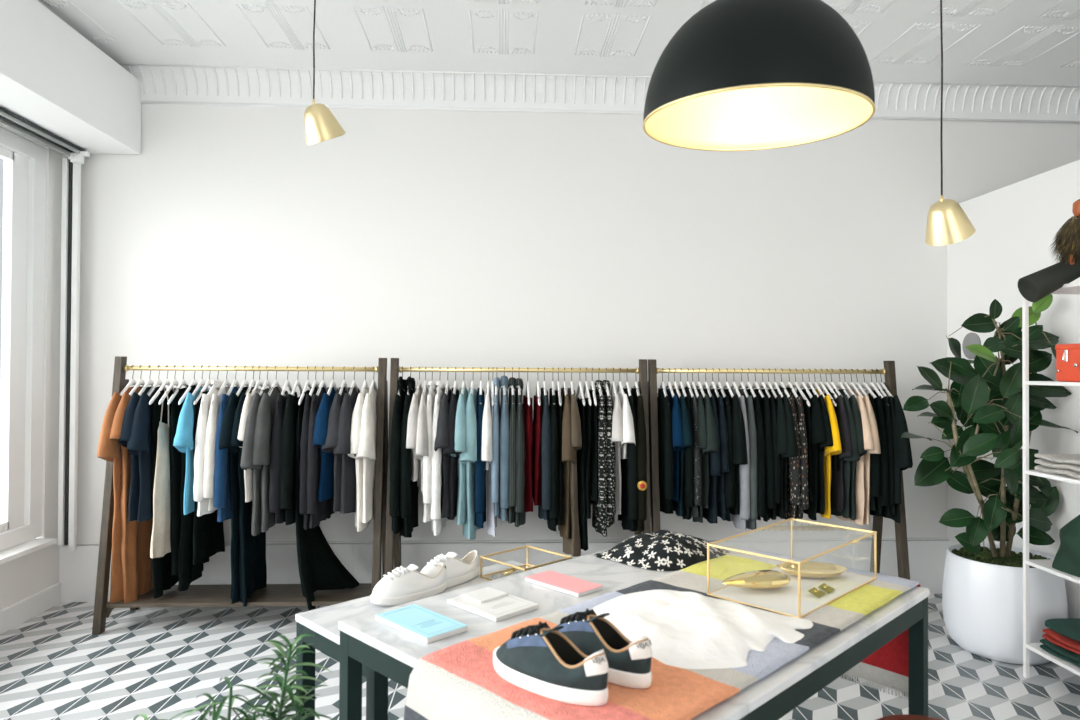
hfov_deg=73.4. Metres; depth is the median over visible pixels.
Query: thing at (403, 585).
sneaker
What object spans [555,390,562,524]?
blouse
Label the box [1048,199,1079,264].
pouch
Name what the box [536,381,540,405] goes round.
clothes hanger
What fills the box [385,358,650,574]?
clothes rack
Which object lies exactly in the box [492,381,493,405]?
clothes hanger
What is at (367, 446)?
t-shirt
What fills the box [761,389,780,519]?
blouse
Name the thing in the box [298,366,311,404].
clothes hanger
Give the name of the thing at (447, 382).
clothes hanger
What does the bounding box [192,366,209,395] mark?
clothes hanger
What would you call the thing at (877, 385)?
clothes hanger
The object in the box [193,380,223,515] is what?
shirt
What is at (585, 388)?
clothes hanger
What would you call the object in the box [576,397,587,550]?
camisole
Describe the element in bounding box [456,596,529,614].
print
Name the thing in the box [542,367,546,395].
clothes hanger
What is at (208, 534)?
dress
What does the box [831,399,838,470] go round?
blouse
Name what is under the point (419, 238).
wall
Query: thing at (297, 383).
clothes hanger
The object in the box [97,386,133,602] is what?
dress
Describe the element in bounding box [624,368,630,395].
clothes hanger
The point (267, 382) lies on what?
clothes hanger
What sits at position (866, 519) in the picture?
t-shirt
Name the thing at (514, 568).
glass tray
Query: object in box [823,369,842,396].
clothes hanger
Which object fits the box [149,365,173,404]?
clothes hanger
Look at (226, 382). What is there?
clothes hanger
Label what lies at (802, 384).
clothes hanger
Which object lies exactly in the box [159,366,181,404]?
clothes hanger
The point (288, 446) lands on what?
blouse
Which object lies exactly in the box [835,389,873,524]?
t-shirt
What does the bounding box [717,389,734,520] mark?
blouse
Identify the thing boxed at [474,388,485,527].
blouse
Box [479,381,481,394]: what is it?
clothes hanger
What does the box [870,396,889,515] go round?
blouse
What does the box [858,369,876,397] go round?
clothes hanger
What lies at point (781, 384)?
clothes hanger
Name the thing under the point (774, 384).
clothes hanger
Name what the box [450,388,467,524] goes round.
blouse
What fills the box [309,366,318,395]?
clothes hanger
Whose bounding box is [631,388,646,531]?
jacket
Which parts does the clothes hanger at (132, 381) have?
hanger arm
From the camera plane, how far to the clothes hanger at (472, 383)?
4.34 m
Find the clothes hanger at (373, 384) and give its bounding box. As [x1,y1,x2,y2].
[369,367,376,394]
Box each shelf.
[106,583,371,607]
[1026,381,1079,385]
[1026,470,1079,484]
[1026,559,1079,583]
[1026,643,1079,675]
[1051,282,1079,293]
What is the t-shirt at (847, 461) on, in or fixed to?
hanging from the clothes hanger at (831, 383)
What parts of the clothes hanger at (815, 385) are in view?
hanger arm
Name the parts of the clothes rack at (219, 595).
leg, leg, rail, leg, leg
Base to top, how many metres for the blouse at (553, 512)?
0.827 m
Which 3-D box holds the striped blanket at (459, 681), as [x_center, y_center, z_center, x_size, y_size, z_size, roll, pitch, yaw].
[0.422,0.873,1.871,1.509,0.432,0.574,1,-1,-45]
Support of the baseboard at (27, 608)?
attached to the window frame at (24, 576)
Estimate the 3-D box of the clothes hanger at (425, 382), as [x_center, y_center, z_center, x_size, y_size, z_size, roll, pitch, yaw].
[-0.691,0.152,4.372,0.015,0.224,0.396,0,-1,-4]
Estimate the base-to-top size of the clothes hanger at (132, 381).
0.224 m
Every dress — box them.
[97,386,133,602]
[109,386,152,602]
[150,391,170,557]
[151,389,178,597]
[169,387,185,575]
[193,391,224,564]
[219,387,247,603]
[231,387,266,606]
[558,388,575,539]
[563,388,581,556]
[779,387,800,520]
[786,387,808,518]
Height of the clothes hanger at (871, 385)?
0.224 m
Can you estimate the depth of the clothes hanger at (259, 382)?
4.29 m
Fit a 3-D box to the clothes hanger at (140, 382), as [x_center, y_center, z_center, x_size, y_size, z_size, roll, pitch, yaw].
[-2.365,0.143,4.296,0.015,0.224,0.396,0,-1,-3]
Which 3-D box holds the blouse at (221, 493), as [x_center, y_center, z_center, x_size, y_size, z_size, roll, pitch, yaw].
[-1.815,0.539,4.316,0.082,0.765,0.515,0,-1,-3]
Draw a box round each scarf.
[1040,639,1079,666]
[1042,628,1079,654]
[1045,618,1079,641]
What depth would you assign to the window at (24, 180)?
4.30 m
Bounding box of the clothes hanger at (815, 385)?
[810,369,824,397]
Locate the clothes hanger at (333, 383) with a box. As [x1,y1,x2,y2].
[327,366,337,394]
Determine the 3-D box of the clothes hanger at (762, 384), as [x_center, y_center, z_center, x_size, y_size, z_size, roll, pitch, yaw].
[1.372,0.164,4.465,0.015,0.224,0.396,0,-1,-2]
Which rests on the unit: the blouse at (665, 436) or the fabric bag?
the fabric bag
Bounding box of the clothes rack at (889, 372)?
[648,359,909,579]
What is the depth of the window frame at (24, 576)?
4.49 m
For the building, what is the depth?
14.19 m
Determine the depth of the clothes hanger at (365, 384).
4.33 m
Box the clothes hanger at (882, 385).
[877,369,892,396]
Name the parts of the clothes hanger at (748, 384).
hanger arm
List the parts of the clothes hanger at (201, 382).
hanger arm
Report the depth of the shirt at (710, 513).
4.24 m
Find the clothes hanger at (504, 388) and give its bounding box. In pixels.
[503,367,505,403]
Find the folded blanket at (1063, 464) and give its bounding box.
[1034,453,1079,478]
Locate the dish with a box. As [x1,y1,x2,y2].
[777,561,846,577]
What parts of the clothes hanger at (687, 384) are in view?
hanger arm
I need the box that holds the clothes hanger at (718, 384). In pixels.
[716,368,725,396]
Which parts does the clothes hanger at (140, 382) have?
hanger arm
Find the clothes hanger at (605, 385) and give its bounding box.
[604,368,609,396]
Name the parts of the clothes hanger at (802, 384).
hanger arm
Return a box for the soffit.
[0,0,140,153]
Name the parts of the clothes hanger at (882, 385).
hanger arm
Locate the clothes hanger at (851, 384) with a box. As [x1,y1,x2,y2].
[846,369,862,397]
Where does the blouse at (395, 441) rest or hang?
hanging from the clothes rack at (393, 541)
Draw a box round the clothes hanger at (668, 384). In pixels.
[666,368,673,397]
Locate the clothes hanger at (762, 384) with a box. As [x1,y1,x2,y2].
[759,368,770,397]
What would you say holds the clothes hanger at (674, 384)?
hanging from the clothes rack at (889, 372)
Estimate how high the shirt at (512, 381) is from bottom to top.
0.853 m
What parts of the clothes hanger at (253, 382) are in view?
hanger arm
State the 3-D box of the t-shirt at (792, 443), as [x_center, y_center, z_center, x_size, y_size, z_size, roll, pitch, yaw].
[1.447,0.531,4.468,0.090,0.712,0.619,0,-1,-1]
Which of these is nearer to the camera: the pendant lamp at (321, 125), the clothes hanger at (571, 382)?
the pendant lamp at (321, 125)
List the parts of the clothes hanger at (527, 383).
hanger arm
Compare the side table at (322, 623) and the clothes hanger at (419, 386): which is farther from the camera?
the clothes hanger at (419, 386)
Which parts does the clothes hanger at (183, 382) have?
hanger arm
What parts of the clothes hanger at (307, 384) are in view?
hanger arm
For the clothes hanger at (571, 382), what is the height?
0.224 m
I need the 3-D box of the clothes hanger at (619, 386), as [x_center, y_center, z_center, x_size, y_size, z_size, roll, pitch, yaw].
[0.488,0.159,4.425,0.015,0.224,0.396,0,-1,-5]
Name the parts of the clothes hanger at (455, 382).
hanger arm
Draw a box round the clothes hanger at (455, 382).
[453,367,457,394]
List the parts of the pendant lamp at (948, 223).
cord, lamp shade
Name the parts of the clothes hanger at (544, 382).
hanger arm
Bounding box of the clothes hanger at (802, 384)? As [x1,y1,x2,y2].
[795,369,812,397]
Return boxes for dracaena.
[133,634,333,719]
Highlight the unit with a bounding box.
[1022,282,1079,677]
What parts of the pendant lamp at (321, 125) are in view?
cord, lamp shade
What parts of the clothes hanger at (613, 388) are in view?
hanger arm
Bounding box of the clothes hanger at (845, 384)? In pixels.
[838,369,856,397]
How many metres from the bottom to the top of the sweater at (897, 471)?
0.747 m
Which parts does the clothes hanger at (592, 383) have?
hanger arm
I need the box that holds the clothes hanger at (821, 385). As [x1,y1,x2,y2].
[816,369,836,406]
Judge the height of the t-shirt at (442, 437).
0.748 m
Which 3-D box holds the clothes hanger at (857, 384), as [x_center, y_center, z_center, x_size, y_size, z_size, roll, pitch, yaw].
[1.965,0.167,4.492,0.015,0.224,0.396,0,-1,-3]
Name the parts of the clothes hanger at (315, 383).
hanger arm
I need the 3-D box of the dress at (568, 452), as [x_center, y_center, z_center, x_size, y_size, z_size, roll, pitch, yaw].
[0.149,0.611,4.404,0.084,0.886,0.606,0,-1,-4]
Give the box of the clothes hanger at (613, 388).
[610,368,616,394]
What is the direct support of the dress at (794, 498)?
hanging from the clothes hanger at (781, 384)
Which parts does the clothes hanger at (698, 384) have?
hanger arm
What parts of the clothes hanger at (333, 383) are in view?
hanger arm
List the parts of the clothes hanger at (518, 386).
hanger arm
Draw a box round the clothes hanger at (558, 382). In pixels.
[556,367,561,405]
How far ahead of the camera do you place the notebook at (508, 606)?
1.94 m
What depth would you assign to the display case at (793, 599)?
2.04 m
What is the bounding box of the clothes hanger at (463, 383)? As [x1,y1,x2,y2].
[461,368,465,394]
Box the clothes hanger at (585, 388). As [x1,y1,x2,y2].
[583,368,590,405]
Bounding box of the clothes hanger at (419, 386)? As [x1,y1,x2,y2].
[415,372,421,395]
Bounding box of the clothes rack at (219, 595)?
[92,356,387,634]
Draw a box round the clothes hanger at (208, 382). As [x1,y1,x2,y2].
[193,366,211,404]
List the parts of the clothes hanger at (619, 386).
hanger arm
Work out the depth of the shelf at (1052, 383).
3.38 m
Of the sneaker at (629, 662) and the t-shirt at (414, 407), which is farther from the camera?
the t-shirt at (414, 407)
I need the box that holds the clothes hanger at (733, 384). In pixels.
[730,368,740,396]
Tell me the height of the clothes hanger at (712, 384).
0.224 m
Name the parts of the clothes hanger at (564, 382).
hanger arm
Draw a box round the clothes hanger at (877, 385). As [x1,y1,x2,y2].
[867,369,886,396]
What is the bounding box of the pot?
[942,544,1067,664]
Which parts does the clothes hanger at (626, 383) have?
hanger arm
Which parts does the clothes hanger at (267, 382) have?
hanger arm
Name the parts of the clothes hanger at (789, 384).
hanger arm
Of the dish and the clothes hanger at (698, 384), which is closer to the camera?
the dish
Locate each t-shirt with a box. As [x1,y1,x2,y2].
[118,386,151,520]
[127,386,165,521]
[173,386,208,514]
[237,390,258,501]
[313,387,337,501]
[322,387,347,511]
[333,387,359,513]
[348,387,373,531]
[356,387,377,522]
[406,387,421,480]
[415,388,428,491]
[434,388,450,517]
[443,387,461,519]
[481,388,491,469]
[611,394,624,513]
[613,391,635,458]
[666,389,684,500]
[673,388,692,515]
[692,389,706,522]
[697,388,718,507]
[724,389,747,514]
[768,389,787,518]
[774,389,798,510]
[797,389,826,519]
[809,388,841,518]
[809,389,832,513]
[823,389,859,517]
[824,392,852,511]
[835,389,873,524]
[839,389,866,520]
[845,388,880,524]
[882,389,912,522]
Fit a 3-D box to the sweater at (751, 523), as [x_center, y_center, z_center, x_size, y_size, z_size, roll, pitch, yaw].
[1.238,0.591,4.453,0.075,0.835,0.519,0,-1,-1]
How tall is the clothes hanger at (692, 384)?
0.224 m
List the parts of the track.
rail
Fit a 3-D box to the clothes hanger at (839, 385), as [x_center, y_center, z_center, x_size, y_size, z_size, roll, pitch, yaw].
[1.857,0.166,4.487,0.015,0.224,0.396,0,-1,-2]
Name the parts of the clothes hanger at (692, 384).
hanger arm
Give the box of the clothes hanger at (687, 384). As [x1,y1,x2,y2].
[685,368,693,396]
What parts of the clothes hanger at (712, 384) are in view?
hanger arm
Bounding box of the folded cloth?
[590,590,812,668]
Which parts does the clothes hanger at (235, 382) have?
hanger arm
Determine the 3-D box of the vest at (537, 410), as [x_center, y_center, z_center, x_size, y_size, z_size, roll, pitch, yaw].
[-0.016,0.538,4.400,0.073,0.638,0.401,0,-1,-3]
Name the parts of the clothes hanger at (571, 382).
hanger arm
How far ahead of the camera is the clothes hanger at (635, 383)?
4.38 m
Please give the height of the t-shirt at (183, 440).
0.724 m
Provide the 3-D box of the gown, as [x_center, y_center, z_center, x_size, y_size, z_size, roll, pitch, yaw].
[-1.263,0.840,4.340,0.330,1.316,0.413,0,-1,-4]
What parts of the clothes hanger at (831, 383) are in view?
hanger arm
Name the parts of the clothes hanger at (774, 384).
hanger arm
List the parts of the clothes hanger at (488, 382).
hanger arm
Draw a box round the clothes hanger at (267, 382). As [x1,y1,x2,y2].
[259,366,271,395]
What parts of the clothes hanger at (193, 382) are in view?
hanger arm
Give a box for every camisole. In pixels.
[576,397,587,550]
[581,396,591,518]
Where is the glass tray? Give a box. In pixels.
[480,545,571,580]
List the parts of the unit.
post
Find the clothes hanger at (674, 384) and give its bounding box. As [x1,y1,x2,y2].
[672,368,680,396]
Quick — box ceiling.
[38,0,1079,85]
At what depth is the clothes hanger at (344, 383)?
4.33 m
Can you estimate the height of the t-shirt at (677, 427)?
0.654 m
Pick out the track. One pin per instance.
(71, 166)
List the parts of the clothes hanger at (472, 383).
hanger arm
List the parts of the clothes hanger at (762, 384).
hanger arm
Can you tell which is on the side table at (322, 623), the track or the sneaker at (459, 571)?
the sneaker at (459, 571)
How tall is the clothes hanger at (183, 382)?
0.224 m
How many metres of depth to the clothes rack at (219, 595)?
4.24 m
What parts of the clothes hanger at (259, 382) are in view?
hanger arm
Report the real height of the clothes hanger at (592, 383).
0.224 m
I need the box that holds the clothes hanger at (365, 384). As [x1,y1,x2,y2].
[361,366,368,394]
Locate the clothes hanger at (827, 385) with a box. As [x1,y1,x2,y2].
[821,369,837,398]
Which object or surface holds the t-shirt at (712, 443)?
hanging from the clothes hanger at (698, 384)
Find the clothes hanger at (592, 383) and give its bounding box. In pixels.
[590,368,596,405]
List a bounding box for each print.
[383,606,457,634]
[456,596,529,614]
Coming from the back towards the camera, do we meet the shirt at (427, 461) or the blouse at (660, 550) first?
the shirt at (427, 461)
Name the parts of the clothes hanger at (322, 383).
hanger arm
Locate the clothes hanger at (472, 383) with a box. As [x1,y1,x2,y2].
[470,367,474,394]
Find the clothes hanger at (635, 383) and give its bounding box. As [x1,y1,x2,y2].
[633,368,639,395]
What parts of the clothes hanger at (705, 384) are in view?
hanger arm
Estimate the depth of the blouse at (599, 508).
4.19 m
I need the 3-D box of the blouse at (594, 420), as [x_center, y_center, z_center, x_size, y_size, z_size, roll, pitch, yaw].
[0.315,0.501,4.411,0.061,0.644,0.437,0,-1,-2]
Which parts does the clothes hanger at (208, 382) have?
hanger arm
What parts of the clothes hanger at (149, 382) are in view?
hanger arm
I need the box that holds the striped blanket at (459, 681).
[404,547,919,719]
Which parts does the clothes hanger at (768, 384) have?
hanger arm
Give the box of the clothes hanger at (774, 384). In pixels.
[772,369,782,397]
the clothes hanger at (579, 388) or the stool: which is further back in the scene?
the clothes hanger at (579, 388)
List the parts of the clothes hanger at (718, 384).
hanger arm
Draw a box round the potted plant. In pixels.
[901,294,1077,664]
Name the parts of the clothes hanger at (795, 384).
hanger arm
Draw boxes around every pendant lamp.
[304,0,345,144]
[642,0,875,150]
[925,0,975,245]
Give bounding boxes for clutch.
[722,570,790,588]
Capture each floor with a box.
[0,594,1079,719]
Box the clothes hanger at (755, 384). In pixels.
[752,368,763,397]
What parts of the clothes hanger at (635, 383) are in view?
hanger arm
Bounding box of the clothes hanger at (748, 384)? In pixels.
[745,368,755,396]
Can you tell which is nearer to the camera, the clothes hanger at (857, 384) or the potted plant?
the potted plant
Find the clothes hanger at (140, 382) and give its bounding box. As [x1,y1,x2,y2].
[129,365,144,395]
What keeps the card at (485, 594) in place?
on the notebook at (508, 606)
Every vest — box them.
[523,395,532,511]
[533,395,542,505]
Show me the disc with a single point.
(970, 338)
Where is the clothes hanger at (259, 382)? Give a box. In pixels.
[251,366,262,396]
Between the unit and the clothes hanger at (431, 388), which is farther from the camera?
the clothes hanger at (431, 388)
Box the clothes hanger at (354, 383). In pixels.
[349,366,358,395]
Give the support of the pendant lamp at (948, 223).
hanging from the ceiling
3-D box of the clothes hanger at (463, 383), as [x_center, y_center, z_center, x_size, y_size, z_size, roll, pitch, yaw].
[-0.460,0.154,4.382,0.015,0.224,0.396,0,-1,-1]
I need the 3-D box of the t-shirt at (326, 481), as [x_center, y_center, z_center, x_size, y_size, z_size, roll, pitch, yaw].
[-1.246,0.488,4.348,0.117,0.655,0.573,0,-1,-2]
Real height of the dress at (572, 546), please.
0.985 m
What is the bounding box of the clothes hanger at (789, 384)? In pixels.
[786,370,797,397]
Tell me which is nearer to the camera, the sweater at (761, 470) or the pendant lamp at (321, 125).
the pendant lamp at (321, 125)
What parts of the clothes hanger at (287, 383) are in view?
hanger arm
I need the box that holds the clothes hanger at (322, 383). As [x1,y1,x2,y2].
[316,366,326,395]
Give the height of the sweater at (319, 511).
0.799 m
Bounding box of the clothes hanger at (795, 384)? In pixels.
[792,369,809,406]
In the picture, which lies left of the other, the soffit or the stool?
the soffit
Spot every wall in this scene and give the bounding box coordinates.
[67,104,1079,544]
[947,160,1079,618]
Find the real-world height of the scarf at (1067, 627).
0.050 m
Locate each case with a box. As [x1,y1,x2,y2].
[707,518,876,617]
[1055,343,1079,381]
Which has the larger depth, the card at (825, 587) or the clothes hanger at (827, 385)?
the clothes hanger at (827, 385)
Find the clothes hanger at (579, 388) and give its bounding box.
[576,368,584,405]
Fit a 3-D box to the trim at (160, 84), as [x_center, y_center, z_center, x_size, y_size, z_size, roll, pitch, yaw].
[0.844,-1.742,4.774,7.900,0.223,0.116,0,-1,-3]
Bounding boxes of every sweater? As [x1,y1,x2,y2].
[252,387,287,531]
[299,386,316,529]
[307,387,334,527]
[538,388,550,519]
[618,388,637,531]
[739,389,757,531]
[746,389,765,519]
[868,389,901,513]
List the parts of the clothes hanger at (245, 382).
hanger arm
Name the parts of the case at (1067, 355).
lid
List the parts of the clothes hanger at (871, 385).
hanger arm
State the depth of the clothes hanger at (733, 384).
4.42 m
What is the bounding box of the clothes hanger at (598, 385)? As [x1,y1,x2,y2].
[597,368,601,395]
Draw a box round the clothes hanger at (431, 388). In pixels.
[429,372,433,394]
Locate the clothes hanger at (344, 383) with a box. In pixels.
[339,366,347,394]
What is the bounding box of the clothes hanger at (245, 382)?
[236,366,248,395]
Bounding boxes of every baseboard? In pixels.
[0,583,60,633]
[59,538,949,601]
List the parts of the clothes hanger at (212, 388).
hanger arm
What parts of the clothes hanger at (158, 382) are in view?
hanger arm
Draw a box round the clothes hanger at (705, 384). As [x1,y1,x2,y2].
[702,368,711,396]
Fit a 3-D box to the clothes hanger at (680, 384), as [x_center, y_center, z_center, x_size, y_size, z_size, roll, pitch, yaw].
[0.863,0.161,4.442,0.015,0.224,0.396,0,-1,-3]
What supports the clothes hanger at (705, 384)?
hanging from the clothes rack at (889, 372)
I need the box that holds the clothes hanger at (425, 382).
[423,367,426,394]
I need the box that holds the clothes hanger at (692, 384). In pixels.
[690,368,698,397]
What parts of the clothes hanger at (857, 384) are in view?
hanger arm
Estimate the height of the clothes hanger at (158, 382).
0.224 m
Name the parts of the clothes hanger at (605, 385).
hanger arm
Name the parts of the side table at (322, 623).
leg, leg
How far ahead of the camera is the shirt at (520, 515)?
4.17 m
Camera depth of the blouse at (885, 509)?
4.26 m
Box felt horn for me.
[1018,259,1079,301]
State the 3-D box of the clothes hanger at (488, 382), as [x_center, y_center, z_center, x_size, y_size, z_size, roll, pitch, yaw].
[-0.310,0.154,4.389,0.015,0.224,0.396,0,-1,-1]
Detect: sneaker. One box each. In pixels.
[370,562,446,605]
[421,550,479,587]
[493,621,608,705]
[554,608,651,688]
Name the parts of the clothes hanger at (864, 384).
hanger arm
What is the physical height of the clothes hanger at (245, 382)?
0.224 m
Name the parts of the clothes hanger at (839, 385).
hanger arm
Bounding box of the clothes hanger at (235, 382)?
[226,366,239,395]
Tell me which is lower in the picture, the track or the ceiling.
the track
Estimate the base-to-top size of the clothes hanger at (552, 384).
0.224 m
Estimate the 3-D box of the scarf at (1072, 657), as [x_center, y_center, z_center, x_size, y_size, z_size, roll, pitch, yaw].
[2.596,1.361,3.287,0.380,0.051,0.400,0,-1,-3]
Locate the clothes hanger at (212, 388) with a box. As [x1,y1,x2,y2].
[207,366,220,395]
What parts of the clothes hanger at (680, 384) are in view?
hanger arm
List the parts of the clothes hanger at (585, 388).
hanger arm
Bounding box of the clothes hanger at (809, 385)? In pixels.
[806,370,818,396]
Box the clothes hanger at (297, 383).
[291,366,302,395]
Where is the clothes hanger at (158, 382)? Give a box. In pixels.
[147,365,166,395]
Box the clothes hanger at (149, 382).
[138,365,153,395]
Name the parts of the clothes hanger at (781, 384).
hanger arm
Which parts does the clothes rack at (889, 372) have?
leg, leg, rail, leg, leg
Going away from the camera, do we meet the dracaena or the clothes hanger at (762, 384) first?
the dracaena
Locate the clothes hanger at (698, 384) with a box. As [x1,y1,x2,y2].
[696,368,704,397]
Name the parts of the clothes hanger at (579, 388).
hanger arm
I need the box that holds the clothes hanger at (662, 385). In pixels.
[657,368,666,396]
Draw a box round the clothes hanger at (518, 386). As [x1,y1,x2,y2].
[517,369,520,403]
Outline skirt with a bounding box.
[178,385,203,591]
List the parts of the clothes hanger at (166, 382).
hanger arm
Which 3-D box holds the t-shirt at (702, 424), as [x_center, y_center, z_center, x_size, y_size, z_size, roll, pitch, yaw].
[0.934,0.566,4.439,0.075,0.788,0.571,0,-1,-3]
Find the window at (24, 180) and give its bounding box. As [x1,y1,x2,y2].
[0,127,45,550]
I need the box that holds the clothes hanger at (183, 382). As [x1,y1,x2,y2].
[167,366,187,404]
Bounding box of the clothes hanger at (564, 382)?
[562,367,566,395]
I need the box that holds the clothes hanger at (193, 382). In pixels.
[178,366,197,404]
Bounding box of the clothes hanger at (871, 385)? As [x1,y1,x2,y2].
[862,369,882,397]
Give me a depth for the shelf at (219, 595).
4.23 m
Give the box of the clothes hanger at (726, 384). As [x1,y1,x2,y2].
[723,368,733,396]
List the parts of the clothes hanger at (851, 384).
hanger arm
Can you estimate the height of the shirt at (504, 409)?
0.841 m
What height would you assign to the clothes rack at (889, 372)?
1.556 m
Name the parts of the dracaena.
stem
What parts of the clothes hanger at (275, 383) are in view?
hanger arm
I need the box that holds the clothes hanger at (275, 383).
[268,366,285,395]
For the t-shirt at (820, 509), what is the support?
hanging from the clothes hanger at (809, 385)
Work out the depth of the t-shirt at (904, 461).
4.23 m
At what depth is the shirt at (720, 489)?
4.24 m
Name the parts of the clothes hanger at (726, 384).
hanger arm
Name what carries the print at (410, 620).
on the notebook at (423, 624)
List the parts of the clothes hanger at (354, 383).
hanger arm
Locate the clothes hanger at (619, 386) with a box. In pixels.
[616,368,623,396]
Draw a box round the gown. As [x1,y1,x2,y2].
[295,390,358,610]
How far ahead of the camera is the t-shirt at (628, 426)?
4.18 m
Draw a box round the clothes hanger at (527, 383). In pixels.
[525,367,529,405]
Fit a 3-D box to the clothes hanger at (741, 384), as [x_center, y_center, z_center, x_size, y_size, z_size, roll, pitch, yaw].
[1.240,0.163,4.459,0.015,0.224,0.396,0,-1,-1]
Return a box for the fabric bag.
[1052,515,1079,576]
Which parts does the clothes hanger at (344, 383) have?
hanger arm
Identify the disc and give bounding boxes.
[962,333,980,358]
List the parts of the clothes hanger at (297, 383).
hanger arm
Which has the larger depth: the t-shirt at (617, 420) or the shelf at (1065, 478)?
the t-shirt at (617, 420)
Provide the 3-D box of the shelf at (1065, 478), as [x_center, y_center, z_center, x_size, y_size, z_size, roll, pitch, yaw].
[2.602,0.545,3.156,0.416,0.018,0.836,0,-1,-3]
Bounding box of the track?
[0,106,89,550]
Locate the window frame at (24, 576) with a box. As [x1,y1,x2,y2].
[0,124,66,609]
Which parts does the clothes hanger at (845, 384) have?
hanger arm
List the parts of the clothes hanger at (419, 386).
hanger arm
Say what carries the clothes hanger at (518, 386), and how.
hanging from the clothes rack at (393, 541)
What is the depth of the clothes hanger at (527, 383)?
4.33 m
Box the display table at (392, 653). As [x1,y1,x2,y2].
[338,548,928,719]
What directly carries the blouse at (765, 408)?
hanging from the clothes hanger at (755, 384)
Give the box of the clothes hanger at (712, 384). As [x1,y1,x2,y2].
[709,368,718,397]
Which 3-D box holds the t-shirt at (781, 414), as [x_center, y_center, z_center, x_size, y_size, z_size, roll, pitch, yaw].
[1.405,0.554,4.465,0.081,0.759,0.581,0,-1,-3]
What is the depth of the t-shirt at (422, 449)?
4.13 m
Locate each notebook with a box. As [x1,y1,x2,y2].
[376,604,467,643]
[447,594,538,621]
[525,570,602,596]
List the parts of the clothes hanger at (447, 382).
hanger arm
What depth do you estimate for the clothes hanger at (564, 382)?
4.37 m
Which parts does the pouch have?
leather trim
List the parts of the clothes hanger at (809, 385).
hanger arm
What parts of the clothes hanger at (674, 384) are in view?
hanger arm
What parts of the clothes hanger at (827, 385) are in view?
hanger arm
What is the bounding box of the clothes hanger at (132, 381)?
[120,365,139,395]
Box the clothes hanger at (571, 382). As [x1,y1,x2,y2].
[570,367,573,394]
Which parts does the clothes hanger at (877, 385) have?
hanger arm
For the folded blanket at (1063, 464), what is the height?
0.092 m
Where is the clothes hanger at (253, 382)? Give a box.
[246,367,258,394]
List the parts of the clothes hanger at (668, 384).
hanger arm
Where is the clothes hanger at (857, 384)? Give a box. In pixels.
[851,369,868,396]
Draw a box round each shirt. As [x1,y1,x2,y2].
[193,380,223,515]
[203,386,228,510]
[423,381,435,521]
[491,377,499,515]
[498,376,508,520]
[508,377,516,523]
[515,378,525,526]
[702,389,720,523]
[710,389,728,520]
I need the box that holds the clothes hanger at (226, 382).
[217,366,230,395]
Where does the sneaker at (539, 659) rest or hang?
on the striped blanket at (459, 681)
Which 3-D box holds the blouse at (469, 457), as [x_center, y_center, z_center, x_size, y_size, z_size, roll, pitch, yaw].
[-0.411,0.602,4.378,0.112,0.875,0.568,0,-1,-1]
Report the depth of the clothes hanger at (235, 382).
4.29 m
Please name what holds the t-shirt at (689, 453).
hanging from the clothes hanger at (680, 384)
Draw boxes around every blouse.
[213,386,238,521]
[269,392,297,523]
[279,394,299,524]
[389,376,406,533]
[400,376,418,537]
[430,381,446,535]
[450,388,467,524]
[459,388,480,539]
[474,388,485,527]
[487,391,496,536]
[547,388,558,530]
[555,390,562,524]
[589,389,598,500]
[591,380,607,536]
[594,530,728,570]
[602,380,615,527]
[657,388,673,513]
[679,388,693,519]
[684,387,700,516]
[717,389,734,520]
[753,389,774,521]
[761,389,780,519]
[802,400,812,500]
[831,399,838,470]
[869,396,880,510]
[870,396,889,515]
[882,396,894,516]
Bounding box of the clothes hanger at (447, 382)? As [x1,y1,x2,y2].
[445,367,449,393]
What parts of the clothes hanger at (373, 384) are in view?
hanger arm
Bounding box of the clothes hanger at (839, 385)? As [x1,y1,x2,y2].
[836,369,850,398]
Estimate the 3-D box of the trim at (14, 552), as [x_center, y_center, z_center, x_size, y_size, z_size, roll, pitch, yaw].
[-2.894,1.069,1.659,0.160,0.030,5.500,0,-1,-3]
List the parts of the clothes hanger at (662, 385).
hanger arm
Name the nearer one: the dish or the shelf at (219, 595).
the dish
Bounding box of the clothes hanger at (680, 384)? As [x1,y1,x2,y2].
[678,368,686,397]
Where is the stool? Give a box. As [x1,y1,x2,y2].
[877,714,943,719]
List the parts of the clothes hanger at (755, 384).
hanger arm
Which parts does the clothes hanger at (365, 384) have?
hanger arm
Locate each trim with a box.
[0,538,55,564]
[119,64,1079,123]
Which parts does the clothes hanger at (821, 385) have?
hanger arm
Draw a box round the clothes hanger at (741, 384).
[738,368,748,397]
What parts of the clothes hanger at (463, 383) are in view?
hanger arm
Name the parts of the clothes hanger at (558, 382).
hanger arm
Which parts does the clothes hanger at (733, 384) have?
hanger arm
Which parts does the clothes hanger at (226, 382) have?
hanger arm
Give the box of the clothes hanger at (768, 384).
[766,368,776,398]
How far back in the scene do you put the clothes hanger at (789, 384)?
4.43 m
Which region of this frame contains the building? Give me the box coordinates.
[0,158,3,405]
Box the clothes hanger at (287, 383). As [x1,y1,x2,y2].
[281,366,294,395]
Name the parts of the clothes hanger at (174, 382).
hanger arm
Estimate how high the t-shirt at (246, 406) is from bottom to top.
0.638 m
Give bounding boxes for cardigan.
[240,388,268,535]
[730,389,749,529]
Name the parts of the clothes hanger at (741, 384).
hanger arm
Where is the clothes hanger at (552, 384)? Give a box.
[551,381,554,403]
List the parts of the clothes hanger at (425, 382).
hanger arm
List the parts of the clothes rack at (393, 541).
leg, leg, rail, leg, leg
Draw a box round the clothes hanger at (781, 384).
[778,369,789,397]
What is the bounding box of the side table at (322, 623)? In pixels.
[295,561,535,719]
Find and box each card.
[461,587,507,602]
[808,587,825,597]
[818,583,834,592]
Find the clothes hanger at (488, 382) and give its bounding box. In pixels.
[487,367,489,393]

